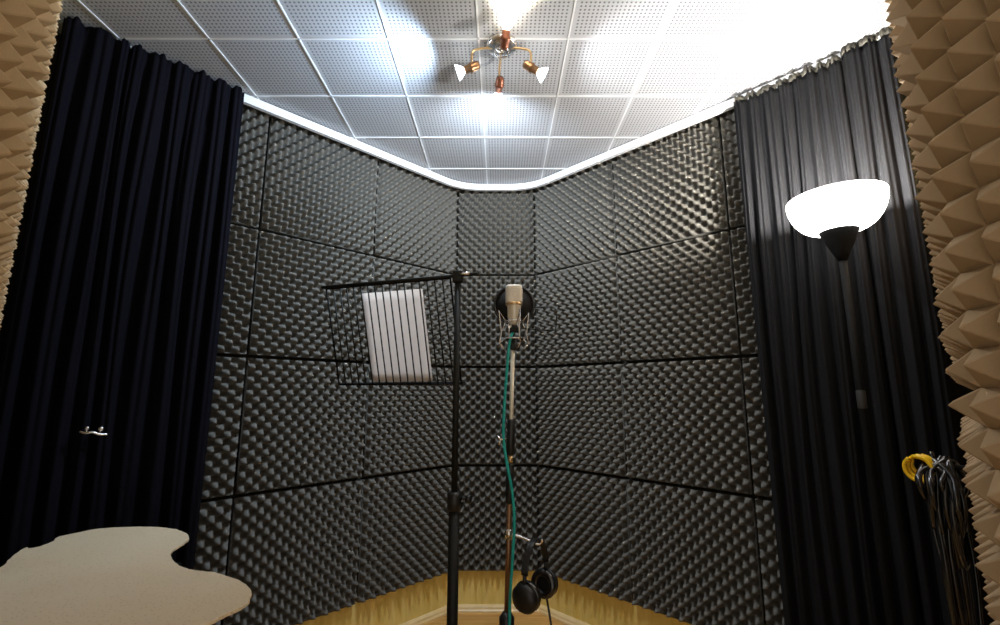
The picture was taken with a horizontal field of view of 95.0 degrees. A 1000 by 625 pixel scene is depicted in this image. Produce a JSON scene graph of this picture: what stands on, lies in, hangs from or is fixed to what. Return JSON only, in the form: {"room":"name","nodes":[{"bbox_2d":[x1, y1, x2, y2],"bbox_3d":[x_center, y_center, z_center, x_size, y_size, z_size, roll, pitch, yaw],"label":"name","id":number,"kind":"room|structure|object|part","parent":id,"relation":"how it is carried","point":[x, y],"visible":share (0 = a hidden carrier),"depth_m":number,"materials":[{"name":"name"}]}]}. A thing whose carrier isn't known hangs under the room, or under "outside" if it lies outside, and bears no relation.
{"room":"studio","nodes":[
{"label":"studio","id":0,"kind":"room"},
{"bbox_2d":[0,32,452,624],"bbox_3d":[-0.862,0.280,1.869,1.721,2.187,0.050,10,-14,-44],"label":"wall","id":1,"kind":"structure","parent":0,"point":[48,83],"depth_m":1.46,"materials":[{"name":"black"}]},
{"bbox_2d":[194,498,231,624],"bbox_3d":[-1.123,0.872,1.413,0.489,0.486,0.066,10,-14,-44],"label":"panel","id":2,"kind":"object","parent":1,"relation":"attached to","point":[215,515],"visible":0.12,"depth_m":1.57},
{"bbox_2d":[201,357,245,498],"bbox_3d":[-1.123,0.379,1.500,0.489,0.486,0.066,10,-14,-44],"label":"panel","id":3,"kind":"object","parent":1,"relation":"attached to","point":[221,452],"visible":0.23,"depth_m":1.64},
{"bbox_2d":[217,224,257,354],"bbox_3d":[-1.123,-0.113,1.587,0.489,0.486,0.066,10,-14,-44],"label":"panel","id":4,"kind":"object","parent":1,"relation":"attached to","point":[240,265],"visible":0.2,"depth_m":1.72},
{"bbox_2d":[231,104,269,228],"bbox_3d":[-1.123,-0.606,1.674,0.489,0.486,0.066,10,-14,-44],"label":"panel","id":5,"kind":"object","parent":1,"relation":"attached to","point":[254,124],"visible":0.2,"depth_m":1.80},
{"bbox_2d":[221,479,362,624],"bbox_3d":[-0.769,0.933,1.761,0.489,0.486,0.066,10,-14,-44],"label":"panel","id":6,"kind":"object","parent":1,"relation":"attached to","point":[296,549],"visible":0.94,"depth_m":1.75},
{"bbox_2d":[233,358,368,493],"bbox_3d":[-0.769,0.441,1.848,0.489,0.486,0.066,10,-14,-44],"label":"panel","id":7,"kind":"object","parent":1,"relation":"attached to","point":[298,426],"visible":0.97,"depth_m":1.82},
{"bbox_2d":[247,231,373,360],"bbox_3d":[-0.769,-0.052,1.935,0.489,0.486,0.066,10,-14,-44],"label":"panel","id":8,"kind":"object","parent":1,"relation":"attached to","point":[289,316],"visible":0.92,"depth_m":1.89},
{"bbox_2d":[259,116,378,254],"bbox_3d":[-0.769,-0.544,2.022,0.489,0.486,0.066,10,-14,-44],"label":"panel","id":9,"kind":"object","parent":1,"relation":"attached to","point":[319,189],"visible":1,"depth_m":1.99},
{"bbox_2d":[296,573,446,624],"bbox_3d":[-0.812,1.266,1.701,0.012,0.187,1.600,-10,-14,44],"label":"trim","id":10,"kind":"structure","parent":1,"relation":"attached to","point":[398,607],"depth_m":2.04,"materials":[{"name":"brown wood"}]},
{"bbox_2d":[356,467,451,602],"bbox_3d":[-0.415,0.995,2.110,0.489,0.486,0.066,10,-14,-44],"label":"panel","id":11,"kind":"object","parent":1,"relation":"attached to","point":[403,526],"visible":0.94,"depth_m":2.08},
{"bbox_2d":[362,364,452,476],"bbox_3d":[-0.415,0.502,2.197,0.489,0.486,0.066,10,-14,-44],"label":"panel","id":12,"kind":"object","parent":1,"relation":"attached to","point":[407,427],"visible":0.78,"depth_m":2.16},
{"bbox_2d":[368,257,454,365],"bbox_3d":[-0.415,0.010,2.284,0.489,0.486,0.066,10,-14,-44],"label":"panel","id":13,"kind":"object","parent":1,"relation":"attached to","point":[384,269],"visible":0.42,"depth_m":2.34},
{"bbox_2d":[372,159,458,273],"bbox_3d":[-0.415,-0.483,2.371,0.489,0.486,0.066,10,-14,-44],"label":"panel","id":14,"kind":"object","parent":1,"relation":"attached to","point":[416,217],"visible":1,"depth_m":2.34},
{"bbox_2d":[400,605,446,624],"bbox_3d":[-0.803,1.341,1.671,0.024,0.030,1.600,-10,-14,44],"label":"baseboard","id":15,"kind":"structure","parent":1,"relation":"attached to","point":[431,616],"depth_m":2.13,"materials":[{"name":"brown wood"}]},
{"bbox_2d":[57,0,892,190],"bbox_3d":[0.039,-0.989,1.085,2.554,0.040,2.727,10,-14,-44],"label":"ceiling","id":16,"kind":"structure","parent":0,"point":[268,67],"depth_m":1.57,"materials":[{"name":"tile"}]},
{"bbox_2d":[130,45,862,190],"bbox_3d":[-0.047,-0.790,1.986,2.577,0.038,1.132,0,-10,0],"label":"rail","id":17,"kind":"object","parent":16,"relation":"attached to","point":[253,102],"visible":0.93,"depth_m":2.07,"materials":[{"name":"white plastic"}]},
{"bbox_2d":[0,16,244,569],"bbox_3d":[-1.139,0.179,1.375,0.057,2.154,0.505,-10,-14,44],"label":"curtain","id":18,"kind":"object","parent":17,"relation":"hanging from","point":[114,315],"visible":0.96,"depth_m":1.39,"materials":[{"name":"black fabric"}]},
{"bbox_2d":[79,426,107,435],"bbox_3d":[-1.145,0.334,1.292,0.018,0.028,0.063,-9,-13,40],"label":"clip","id":19,"kind":"object","parent":18,"relation":"attached to","point":[101,428],"visible":1,"depth_m":1.29,"materials":[{"name":"silver metal"}]},
{"bbox_3d":[-1.136,0.335,1.304,0.016,0.022,0.016,0,-10,0],"label":"knob","id":20,"kind":"part","parent":19,"relation":"part of","materials":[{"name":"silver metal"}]},
{"bbox_2d":[733,55,922,624],"bbox_3d":[1.013,0.201,1.463,0.340,2.141,0.051,-10,-14,44],"label":"curtain","id":21,"kind":"object","parent":17,"relation":"hanging from","point":[794,139],"visible":0.9,"depth_m":1.46,"materials":[{"name":"black fabric"}]},
{"bbox_2d":[840,27,993,624],"bbox_3d":[1.183,0.166,1.299,0.045,2.155,0.137,10,-14,-43],"label":"curtain","id":22,"kind":"object","parent":17,"relation":"hanging from","point":[916,359],"visible":0.84,"depth_m":1.33,"materials":[{"name":"black fabric"}]},
{"bbox_2d":[454,19,547,102],"bbox_3d":[0.004,-0.824,1.514,0.260,0.135,0.221,-8,-13,38],"label":"ceiling spotlight","id":23,"kind":"object","parent":16,"relation":"attached to","point":[501,45],"visible":1,"depth_m":1.50,"materials":[{"name":"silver metal"}]},
{"bbox_3d":[-0.132,-0.791,1.511,0.035,0.049,0.051,0,-10,0],"label":"reflector bulb","id":24,"kind":"part","parent":23,"relation":"part of","materials":[{"name":"white glass"}]},
{"bbox_3d":[-0.060,-0.845,1.515,0.075,0.077,0.008,0,-10,0],"label":"arm","id":25,"kind":"part","parent":23,"relation":"part of","materials":[{"name":"gold metal"}]},
{"bbox_3d":[-0.009,-0.758,1.628,0.043,0.043,0.042,-6,-12,32],"label":"reflector bulb","id":26,"kind":"part","parent":23,"relation":"part of","materials":[{"name":"white glass"}]},
{"bbox_3d":[0.001,-0.835,1.572,0.008,0.077,0.066,1,-10,-5],"label":"arm","id":27,"kind":"part","parent":23,"relation":"part of","materials":[{"name":"gold metal"}]},
{"bbox_3d":[0.006,-0.882,1.521,0.104,0.018,0.104,0,-10,0],"label":"ceiling plate","id":28,"kind":"part","parent":23,"relation":"part of","materials":[{"name":"silver metal"}]},
{"bbox_3d":[0.023,-0.887,1.398,0.050,0.042,0.042,0,-10,0],"label":"reflector bulb","id":29,"kind":"part","parent":23,"relation":"part of","materials":[{"name":"white glass"}]},
{"bbox_3d":[0.070,-0.845,1.515,0.072,0.077,0.008,0,-10,0],"label":"arm","id":30,"kind":"part","parent":23,"relation":"part of","materials":[{"name":"gold metal"}]},
{"bbox_3d":[0.144,-0.782,1.508,0.043,0.045,0.042,-8,-13,40],"label":"reflector bulb","id":31,"kind":"part","parent":23,"relation":"part of","materials":[{"name":"white glass"}]},
{"bbox_2d":[77,0,875,183],"bbox_3d":[-0.015,-0.949,1.188,2.343,0.003,2.365,10,-14,-44],"label":"ceiling grid","id":32,"kind":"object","parent":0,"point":[79,1],"depth_m":1.54,"materials":[{"name":"white plastic"}]},
{"bbox_2d":[424,613,565,624],"bbox_3d":[0.039,1.205,0.698,2.554,0.040,2.727,10,-14,-44],"label":"floor","id":33,"kind":"structure","parent":0,"point":[463,618],"depth_m":2.15,"materials":[{"name":"brown wood"}]},
{"bbox_2d":[0,527,251,624],"bbox_3d":[-0.819,0.865,0.857,0.842,0.685,0.410,-10,-14,43],"label":"side table","id":34,"kind":"object","parent":33,"relation":"on","point":[114,575],"visible":1,"depth_m":0.88,"materials":[{"name":"white wood"}]},
{"bbox_2d":[321,270,477,624],"bbox_3d":[-0.213,0.580,1.294,0.532,1.397,0.662,7,-12,-33],"label":"music stand","id":35,"kind":"object","parent":33,"relation":"on","point":[454,498],"visible":1,"depth_m":1.36,"materials":[{"name":"black metal"}]},
{"bbox_3d":[-0.340,0.069,1.434,0.445,0.311,0.099,-3,-11,18],"label":"desk frame","id":36,"kind":"part","parent":35,"relation":"part of","materials":[{"name":"black metal"}]},
{"bbox_2d":[362,289,432,381],"bbox_3d":[-0.324,0.076,1.434,0.218,0.276,0.086,-3,-11,18],"label":"sheet","id":37,"kind":"object","parent":35,"relation":"on","point":[416,292],"visible":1,"depth_m":1.43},
{"bbox_3d":[-0.321,-0.097,1.405,0.542,0.010,0.010,-3,-11,18],"label":"cross rod","id":38,"kind":"part","parent":35,"relation":"part of","materials":[{"name":"black metal"}]},
{"bbox_3d":[-0.092,0.497,1.222,0.033,0.021,0.022,-4,-11,21],"label":"clamp knob","id":39,"kind":"part","parent":35,"relation":"part of","materials":[{"name":"black plastic"}]},
{"bbox_2d":[496,350,543,624],"bbox_3d":[0.017,0.688,1.356,0.546,1.205,0.475,0,-10,0],"label":"microphone stand","id":40,"kind":"object","parent":33,"relation":"on","point":[510,446],"visible":0.92,"depth_m":1.30,"materials":[{"name":"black metal"}]},
{"bbox_3d":[0.007,0.369,1.328,0.035,0.028,0.015,4,-11,-22],"label":"clutch handle","id":41,"kind":"part","parent":40,"relation":"part of","materials":[{"name":"silver metal"}]},
{"bbox_2d":[499,309,528,350],"bbox_3d":[0.043,0.055,1.392,0.073,0.120,0.073,-5,-11,25],"label":"mount","id":42,"kind":"object","parent":40,"relation":"attached to","point":[514,342],"visible":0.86,"depth_m":1.38,"materials":[{"name":"silver metal"}]},
{"bbox_2d":[505,284,522,326],"bbox_3d":[0.043,-0.013,1.404,0.052,0.142,0.051,0,-10,0],"label":"microphone","id":43,"kind":"object","parent":42,"relation":"in","point":[513,292],"visible":0.99,"depth_m":1.39,"materials":[{"name":"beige metal"}]},
{"bbox_2d":[502,332,515,624],"bbox_3d":[0.149,0.643,1.160,0.366,1.237,0.052,-9,-13,41],"label":"microphone cable","id":44,"kind":"object","parent":43,"relation":"attached to","point":[512,333],"visible":1,"depth_m":1.30,"materials":[{"name":"teal rubber"}]},
{"bbox_2d":[505,284,522,302],"bbox_3d":[0.043,-0.056,1.411,0.052,0.056,0.040,0,-10,0],"label":"grille","id":45,"kind":"object","parent":43,"relation":"attached to","point":[513,292],"depth_m":1.39,"materials":[{"name":"silver metal"}]},
{"bbox_2d":[493,287,556,332],"bbox_3d":[0.082,-0.016,1.448,0.208,0.171,0.111,0,-10,0],"label":"filter","id":46,"kind":"object","parent":40,"relation":"attached to","point":[528,305],"visible":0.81,"depth_m":1.50,"materials":[{"name":"black fabric"}]},
{"bbox_2d":[512,537,557,624],"bbox_3d":[0.104,0.946,1.229,0.078,0.640,0.184,-6,-12,31],"label":"headphones","id":47,"kind":"object","parent":40,"relation":"hanging from","point":[527,595],"visible":0.97,"depth_m":1.23,"materials":[{"name":"black plastic"}]},
{"bbox_2d":[512,580,540,614],"bbox_3d":[0.070,0.750,1.206,0.077,0.078,0.067,0,-10,0],"label":"ear cup","id":48,"kind":"object","parent":47,"relation":"on","point":[526,596],"depth_m":1.19,"materials":[{"name":"black plastic"}]},
{"bbox_2d":[531,568,557,598],"bbox_3d":[0.126,0.766,1.298,0.077,0.078,0.067,0,-10,0],"label":"ear cup","id":49,"kind":"object","parent":47,"relation":"on","point":[545,579],"depth_m":1.29,"materials":[{"name":"black leather"}]},
{"bbox_3d":[0.158,1.035,1.256,0.049,0.474,0.039,7,-12,-34],"label":"headphone cord","id":50,"kind":"part","parent":47,"relation":"part of","materials":[{"name":"black rubber"}]},
{"bbox_2d":[786,180,896,624],"bbox_3d":[0.968,0.458,1.187,0.250,1.600,0.250,0,-10,0],"label":"floor lamp","id":51,"kind":"object","parent":33,"relation":"on","point":[835,213],"visible":1,"depth_m":1.23,"materials":[{"name":"black metal"}]},
{"bbox_3d":[0.968,-0.280,1.317,0.242,0.100,0.242,0,-10,0],"label":"lamp shade","id":52,"kind":"part","parent":51,"relation":"part of","materials":[{"name":"white glass"}]},
{"bbox_2d":[451,191,539,567],"bbox_3d":[-0.022,0.385,2.461,0.498,2.187,0.050,0,-10,0],"label":"wall","id":53,"kind":"structure","parent":0,"point":[535,273],"depth_m":2.45,"materials":[{"name":"black"}]},
{"bbox_2d":[458,189,533,274],"bbox_3d":[-0.022,-0.452,2.547,0.420,0.486,0.066,0,-10,0],"label":"panel","id":54,"kind":"object","parent":53,"relation":"attached to","point":[496,230],"visible":0.98,"depth_m":2.54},
{"bbox_2d":[458,368,536,463],"bbox_3d":[-0.022,0.533,2.373,0.420,0.486,0.066,0,-10,0],"label":"panel","id":55,"kind":"object","parent":53,"relation":"attached to","point":[481,395],"visible":0.83,"depth_m":2.37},
{"bbox_2d":[458,466,537,570],"bbox_3d":[-0.022,1.026,2.287,0.420,0.486,0.066,0,-10,0],"label":"panel","id":56,"kind":"object","parent":53,"relation":"attached to","point":[482,522],"visible":0.77,"depth_m":2.29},
{"bbox_2d":[460,276,535,365],"bbox_3d":[-0.022,0.041,2.460,0.420,0.486,0.066,0,-10,0],"label":"panel","id":57,"kind":"object","parent":53,"relation":"attached to","point":[480,331],"visible":0.7,"depth_m":2.46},
{"bbox_2d":[458,568,540,603],"bbox_3d":[-0.022,1.364,2.256,0.456,0.187,0.012,0,-10,0],"label":"trim","id":58,"kind":"structure","parent":53,"relation":"attached to","point":[474,587],"depth_m":2.25,"materials":[{"name":"brown wood"}]},
{"bbox_2d":[458,604,540,612],"bbox_3d":[-0.022,1.438,2.225,0.446,0.030,0.024,0,-10,0],"label":"baseboard","id":59,"kind":"structure","parent":53,"relation":"attached to","point":[462,608],"depth_m":2.22,"materials":[{"name":"brown wood"}]},
{"bbox_2d":[537,95,994,620],"bbox_3d":[0.803,0.283,1.883,0.050,2.187,1.681,10,-14,-44],"label":"wall","id":60,"kind":"structure","parent":0,"point":[960,390],"depth_m":1.86,"materials":[{"name":"black"}]},
{"bbox_2d":[540,604,589,624],"bbox_3d":[0.740,1.344,1.689,1.550,0.030,0.024,-10,-14,44],"label":"baseboard","id":61,"kind":"structure","parent":60,"relation":"attached to","point":[563,618],"depth_m":2.13,"materials":[{"name":"brown wood"}]},
{"bbox_2d":[533,159,618,273],"bbox_3d":[0.370,-0.483,2.371,0.489,0.486,0.067,-10,-14,44],"label":"panel","id":62,"kind":"object","parent":60,"relation":"attached to","point":[575,225],"visible":0.98,"depth_m":2.34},
{"bbox_2d":[534,257,621,365],"bbox_3d":[0.370,0.010,2.284,0.489,0.486,0.067,-10,-14,44],"label":"panel","id":63,"kind":"object","parent":60,"relation":"attached to","point":[585,298],"visible":0.98,"depth_m":2.25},
{"bbox_2d":[535,364,627,476],"bbox_3d":[0.370,0.502,2.197,0.489,0.486,0.067,-10,-14,44],"label":"panel","id":64,"kind":"object","parent":60,"relation":"attached to","point":[581,422],"visible":1,"depth_m":2.17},
{"bbox_2d":[536,467,632,602],"bbox_3d":[0.370,0.995,2.110,0.489,0.486,0.067,-10,-14,44],"label":"panel","id":65,"kind":"object","parent":60,"relation":"attached to","point":[584,518],"visible":0.98,"depth_m":2.08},
{"bbox_2d":[541,578,691,624],"bbox_3d":[0.750,1.269,1.718,0.012,0.187,1.550,10,-14,-44],"label":"trim","id":66,"kind":"structure","parent":60,"relation":"attached to","point":[591,607],"depth_m":2.02,"materials":[{"name":"brown wood"}]},
{"bbox_2d":[611,116,729,254],"bbox_3d":[0.725,-0.544,2.022,0.489,0.486,0.066,-10,-14,44],"label":"panel","id":67,"kind":"object","parent":60,"relation":"attached to","point":[670,189],"visible":1,"depth_m":1.99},
{"bbox_2d":[616,231,741,360],"bbox_3d":[0.725,-0.052,1.935,0.489,0.486,0.066,-10,-14,44],"label":"panel","id":68,"kind":"object","parent":60,"relation":"attached to","point":[678,300],"visible":1,"depth_m":1.91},
{"bbox_2d":[621,358,753,493],"bbox_3d":[0.725,0.441,1.848,0.489,0.486,0.066,-10,-14,44],"label":"panel","id":69,"kind":"object","parent":60,"relation":"attached to","point":[686,422],"visible":1,"depth_m":1.82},
{"bbox_2d":[626,480,765,624],"bbox_3d":[0.725,0.933,1.761,0.489,0.486,0.066,-10,-14,44],"label":"panel","id":70,"kind":"object","parent":60,"relation":"attached to","point":[695,553],"visible":1,"depth_m":1.74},
{"bbox_2d":[720,67,858,228],"bbox_3d":[1.078,-0.606,1.674,0.489,0.486,0.066,-10,-14,44],"label":"panel","id":71,"kind":"object","parent":60,"relation":"attached to","point":[727,119],"visible":0.14,"depth_m":1.82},
{"bbox_2d":[730,227,882,354],"bbox_3d":[1.078,-0.113,1.587,0.489,0.486,0.066,-10,-14,44],"label":"panel","id":72,"kind":"object","parent":60,"relation":"attached to","point":[744,298],"visible":0.15,"depth_m":1.73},
{"bbox_2d":[742,356,907,515],"bbox_3d":[1.078,0.379,1.500,0.489,0.486,0.066,-10,-14,44],"label":"panel","id":73,"kind":"object","parent":60,"relation":"attached to","point":[752,381],"visible":0.05,"depth_m":1.65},
{"bbox_2d":[755,498,923,624],"bbox_3d":[1.078,0.872,1.413,0.489,0.486,0.066,-10,-14,44],"label":"panel","id":74,"kind":"object","parent":60,"relation":"attached to","point":[773,604],"visible":0.17,"depth_m":1.57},
{"bbox_3d":[-0.930,0.077,0.714,1.148,2.187,1.116,0,-10,0],"label":"wall","id":75,"kind":"structure","parent":0,"visible":0},
{"bbox_2d":[0,0,62,329],"bbox_3d":[-0.844,0.095,0.724,1.398,2.150,0.081,-10,-14,43],"label":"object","id":76,"kind":"object","parent":75,"relation":"attached to","point":[28,28],"visible":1,"depth_m":0.53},
{"bbox_3d":[0.997,0.083,0.749,0.788,2.187,1.115,0,-10,0],"label":"wall","id":77,"kind":"structure","parent":0,"visible":0},
{"bbox_2d":[902,454,965,482],"bbox_3d":[0.930,0.325,0.944,0.157,0.062,0.044,-9,-14,43],"label":"wall hook","id":78,"kind":"object","parent":77,"relation":"attached to","point":[957,467],"depth_m":0.98,"materials":[{"name":"yellow metal"}]},
{"bbox_3d":[0.895,0.332,0.976,0.024,0.060,0.056,4,-11,-22],"label":"cable coil","id":79,"kind":"part","parent":78,"relation":"part of","materials":[{"name":"yellow rubber"}]},
{"bbox_2d":[914,455,970,572],"bbox_3d":[0.923,0.416,0.944,0.122,0.237,0.073,8,-13,-39],"label":"cable coil","id":80,"kind":"object","parent":78,"relation":"hanging from","point":[945,485],"visible":0.93,"depth_m":0.92,"materials":[{"name":"black rubber"}]},
{"bbox_2d":[929,451,983,624],"bbox_3d":[0.926,0.518,0.922,0.056,0.458,0.085,-8,-13,40],"label":"cable coil","id":81,"kind":"object","parent":78,"relation":"hanging from","point":[959,613],"visible":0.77,"depth_m":0.91,"materials":[{"name":"black rubber"}]},
{"bbox_2d":[885,0,999,624],"bbox_3d":[0.843,0.106,0.784,0.215,2.150,1.185,-7,-12,33],"label":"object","id":82,"kind":"object","parent":77,"relation":"attached to","point":[947,52],"visible":1,"depth_m":0.59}
]}

